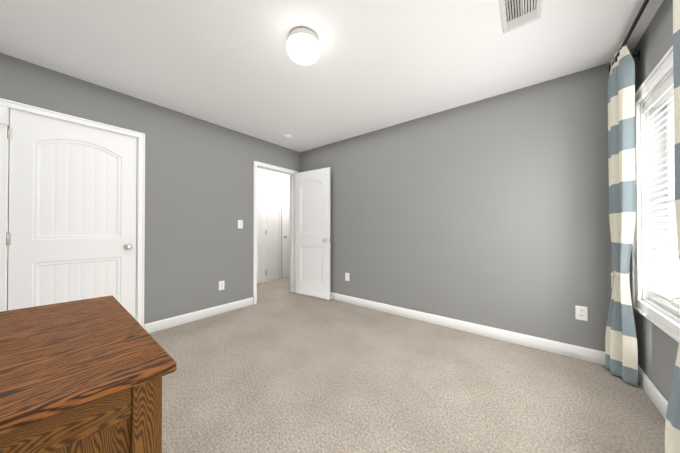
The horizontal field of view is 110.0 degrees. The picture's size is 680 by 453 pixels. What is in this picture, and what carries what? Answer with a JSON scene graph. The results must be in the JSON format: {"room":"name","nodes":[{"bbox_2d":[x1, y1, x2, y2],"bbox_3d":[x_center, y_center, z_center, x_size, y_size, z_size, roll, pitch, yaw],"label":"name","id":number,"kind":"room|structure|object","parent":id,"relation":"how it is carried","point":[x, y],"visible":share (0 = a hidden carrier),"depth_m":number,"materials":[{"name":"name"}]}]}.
{"room":"bedroom","nodes":[
{"label":"bedroom","id":0,"kind":"room"},
{"bbox_2d":[0,53,299,325],"bbox_3d":[-1.862,-0.094,2.807,0.120,2.440,3.835,0,-1,38],"label":"wall","id":1,"kind":"structure","parent":0,"point":[198,198],"depth_m":2.76,"materials":[{"name":"grey paint"}]},
{"bbox_2d":[0,109,136,318],"bbox_3d":[-2.355,0.098,2.123,0.150,2.030,0.828,0,-1,38],"label":"closet door","id":2,"kind":"structure","parent":1,"relation":"in","point":[71,234],"depth_m":2.09,"materials":[{"name":"white paint"}]},
{"bbox_2d":[0,98,144,327],"bbox_3d":[-2.356,0.077,2.163,0.142,2.090,0.890,0,-1,38],"label":"trim","id":3,"kind":"structure","parent":1,"relation":"attached to","point":[6,105],"depth_m":2.01,"materials":[{"name":"white paint"}]},
{"bbox_2d":[144,297,252,332],"bbox_3d":[-1.648,1.074,2.962,0.014,0.107,1.243,0,-1,38],"label":"baseboard","id":4,"kind":"structure","parent":1,"relation":"attached to","point":[159,325],"depth_m":2.85,"materials":[{"name":"white paint"}]},
{"bbox_2d":[219,281,224,289],"bbox_3d":[-1.541,0.768,3.103,0.010,0.117,0.072,0,-1,38],"label":"electrical outlet","id":5,"kind":"object","parent":1,"relation":"attached to","point":[221,285],"visible":1,"depth_m":3.10,"materials":[{"name":"white plastic"}]},
{"bbox_2d":[238,220,242,227],"bbox_3d":[-1.380,-0.032,3.305,0.019,0.117,0.072,0,-1,38],"label":"light switch","id":6,"kind":"object","parent":1,"relation":"attached to","point":[240,223],"visible":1,"depth_m":3.31,"materials":[{"name":"white plastic"}]},
{"bbox_2d":[253,161,297,303],"bbox_3d":[-1.053,0.089,3.833,0.168,2.090,0.840,0,-1,38],"label":"door frame","id":7,"kind":"structure","parent":1,"relation":"attached to","point":[265,166],"depth_m":3.95,"materials":[{"name":"white paint"}]},
{"bbox_2d":[295,167,329,299],"bbox_3d":[-0.457,0.111,3.846,0.726,2.030,0.150,0,-1,34],"label":"hall door","id":8,"kind":"structure","parent":7,"relation":"attached to","point":[312,233],"depth_m":3.82,"materials":[{"name":"white paint"}]},
{"bbox_2d":[257,168,288,276],"bbox_3d":[-1.391,-0.077,5.178,0.120,2.440,4.240,0,-1,38],"label":"wall","id":9,"kind":"structure","parent":0,"point":[274,179],"depth_m":5.05,"materials":[{"name":"paint"}]},
{"bbox_2d":[257,181,266,283],"bbox_3d":[-1.727,0.116,4.573,0.093,2.030,0.736,0,-1,38],"label":"hall door","id":10,"kind":"structure","parent":9,"relation":"in","point":[261,230],"depth_m":4.78,"materials":[{"name":"white paint"}]},
{"bbox_2d":[257,178,267,281],"bbox_3d":[-1.761,0.090,4.594,0.022,2.098,0.851,0,-1,38],"label":"door frame","id":11,"kind":"structure","parent":9,"relation":"attached to","point":[262,180],"depth_m":4.90,"materials":[{"name":"white paint"}]},
{"bbox_2d":[268,275,278,281],"bbox_3d":[-1.338,1.096,5.128,0.014,0.095,4.000,0,-1,38],"label":"baseboard","id":12,"kind":"structure","parent":9,"relation":"attached to","point":[272,278],"depth_m":5.03,"materials":[{"name":"white paint"}]},
{"bbox_2d":[279,182,288,278],"bbox_3d":[-1.059,0.097,5.482,0.022,2.098,0.836,0,-1,38],"label":"door frame","id":13,"kind":"structure","parent":9,"relation":"attached to","point":[282,184],"depth_m":5.17,"materials":[{"name":"white paint"}]},
{"bbox_2d":[281,186,288,278],"bbox_3d":[-1.025,0.122,5.462,0.093,2.030,0.720,0,-1,38],"label":"hall door","id":14,"kind":"structure","parent":9,"relation":"in","point":[284,231],"depth_m":5.24,"materials":[{"name":"white paint"}]},
{"bbox_2d":[0,0,663,151],"bbox_3d":[-0.038,-1.363,2.876,5.070,0.100,6.150,0,-1,38],"label":"ceiling","id":15,"kind":"structure","parent":0,"point":[374,66],"depth_m":1.81,"materials":[{"name":"paint"}]},
{"bbox_2d":[283,134,291,138],"bbox_3d":[-0.753,-1.291,3.428,0.124,0.037,0.124,0,-1,38],"label":"smoke detector","id":16,"kind":"object","parent":15,"relation":"attached to","point":[287,136],"visible":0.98,"depth_m":3.39,"materials":[{"name":"white plastic"}]},
{"bbox_2d":[286,27,320,64],"bbox_3d":[-0.256,-1.245,1.675,0.239,0.154,0.239,0,-1,38],"label":"ceiling light","id":17,"kind":"object","parent":15,"relation":"attached to","point":[303,47],"visible":1,"depth_m":1.60,"materials":[{"name":"white glass"}]},
{"bbox_2d":[499,0,541,33],"bbox_3d":[1.083,-1.320,1.424,0.197,0.011,0.362,0,-1,38],"label":"ceiling vent","id":18,"kind":"object","parent":15,"relation":"in","point":[515,14],"visible":1,"depth_m":1.47,"materials":[{"name":"white metal"}]},
{"bbox_2d":[149,277,665,452],"bbox_3d":[-0.038,1.177,2.857,5.070,0.100,6.150,0,-1,38],"label":"floor","id":19,"kind":"structure","parent":0,"point":[279,367],"depth_m":1.62,"materials":[{"name":"carpet"}]},
{"bbox_2d":[0,295,176,452],"bbox_3d":[-1.000,0.710,0.513,0.945,0.800,0.852,0,-1,38],"label":"dresser","id":20,"kind":"object","parent":19,"relation":"on","point":[82,376],"visible":1,"depth_m":0.52,"materials":[{"name":"brown wood"}]},
{"bbox_2d":[300,62,631,351],"bbox_3d":[0.863,-0.092,3.022,3.890,2.440,0.120,0,-1,38],"label":"wall","id":21,"kind":"structure","parent":0,"point":[493,211],"depth_m":2.42,"materials":[{"name":"grey paint"}]},
{"bbox_2d":[345,273,348,280],"bbox_3d":[0.108,0.747,3.530,0.072,0.117,0.010,0,-1,38],"label":"electrical outlet","id":22,"kind":"object","parent":21,"relation":"attached to","point":[346,276],"visible":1,"depth_m":3.53,"materials":[{"name":"white plastic"}]},
{"bbox_2d":[330,292,604,364],"bbox_3d":[0.770,1.074,2.994,3.770,0.107,0.025,0,-1,38],"label":"baseboard","id":23,"kind":"structure","parent":21,"relation":"attached to","point":[582,353],"depth_m":2.41,"materials":[{"name":"white paint"}]},
{"bbox_2d":[575,305,587,320],"bbox_3d":[2.035,0.730,2.006,0.072,0.117,0.010,0,-1,38],"label":"electrical outlet","id":24,"kind":"object","parent":21,"relation":"attached to","point":[581,312],"visible":1,"depth_m":2.00,"materials":[{"name":"white plastic"}]},
{"bbox_2d":[632,0,679,400],"bbox_3d":[1.168,-0.112,0.336,0.160,2.440,3.715,0,-1,38],"label":"wall","id":25,"kind":"structure","parent":0,"point":[657,347],"depth_m":1.50,"materials":[{"name":"grey paint"}]},
{"bbox_2d":[609,0,648,72],"bbox_3d":[1.648,-1.243,1.173,0.115,0.095,1.790,0,-1,38],"label":"curtain rod","id":26,"kind":"object","parent":25,"relation":"attached to","point":[637,18],"visible":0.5,"depth_m":1.54,"materials":[{"name":"black metal"}]},
{"bbox_2d":[605,39,637,386],"bbox_3d":[2.066,-0.100,1.756,0.096,2.413,0.312,0,0,30],"label":"curtain","id":27,"kind":"object","parent":26,"relation":"hanging from","point":[621,354],"visible":1,"depth_m":1.70,"materials":[{"name":"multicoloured fabric"}]},
{"bbox_2d":[665,0,679,452],"bbox_3d":[1.371,-0.106,0.912,0.165,2.413,0.590,0,-1,38],"label":"curtain","id":28,"kind":"object","parent":26,"relation":"hanging from","point":[672,433],"visible":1,"depth_m":0.93,"materials":[{"name":"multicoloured fabric"}]},
{"bbox_2d":[638,365,667,419],"bbox_3d":[1.137,1.055,0.432,0.018,0.107,3.540,0,-1,38],"label":"baseboard","id":29,"kind":"structure","parent":25,"relation":"attached to","point":[656,396],"depth_m":1.51,"materials":[{"name":"white paint"}]},
{"bbox_2d":[632,45,679,341],"bbox_3d":[1.903,-0.180,1.289,0.189,1.550,1.060,0,-1,38],"label":"window","id":30,"kind":"structure","parent":25,"relation":"in","point":[642,262],"depth_m":1.64,"materials":[{"name":"white paint"}]},
{"bbox_2d":[643,73,679,315],"bbox_3d":[1.881,-0.181,1.307,0.077,1.354,0.861,0,-1,38],"label":"window blinds","id":31,"kind":"object","parent":30,"relation":"attached to","point":[666,277],"visible":0.92,"depth_m":1.49,"materials":[{"name":"white plastic"}]}
]}

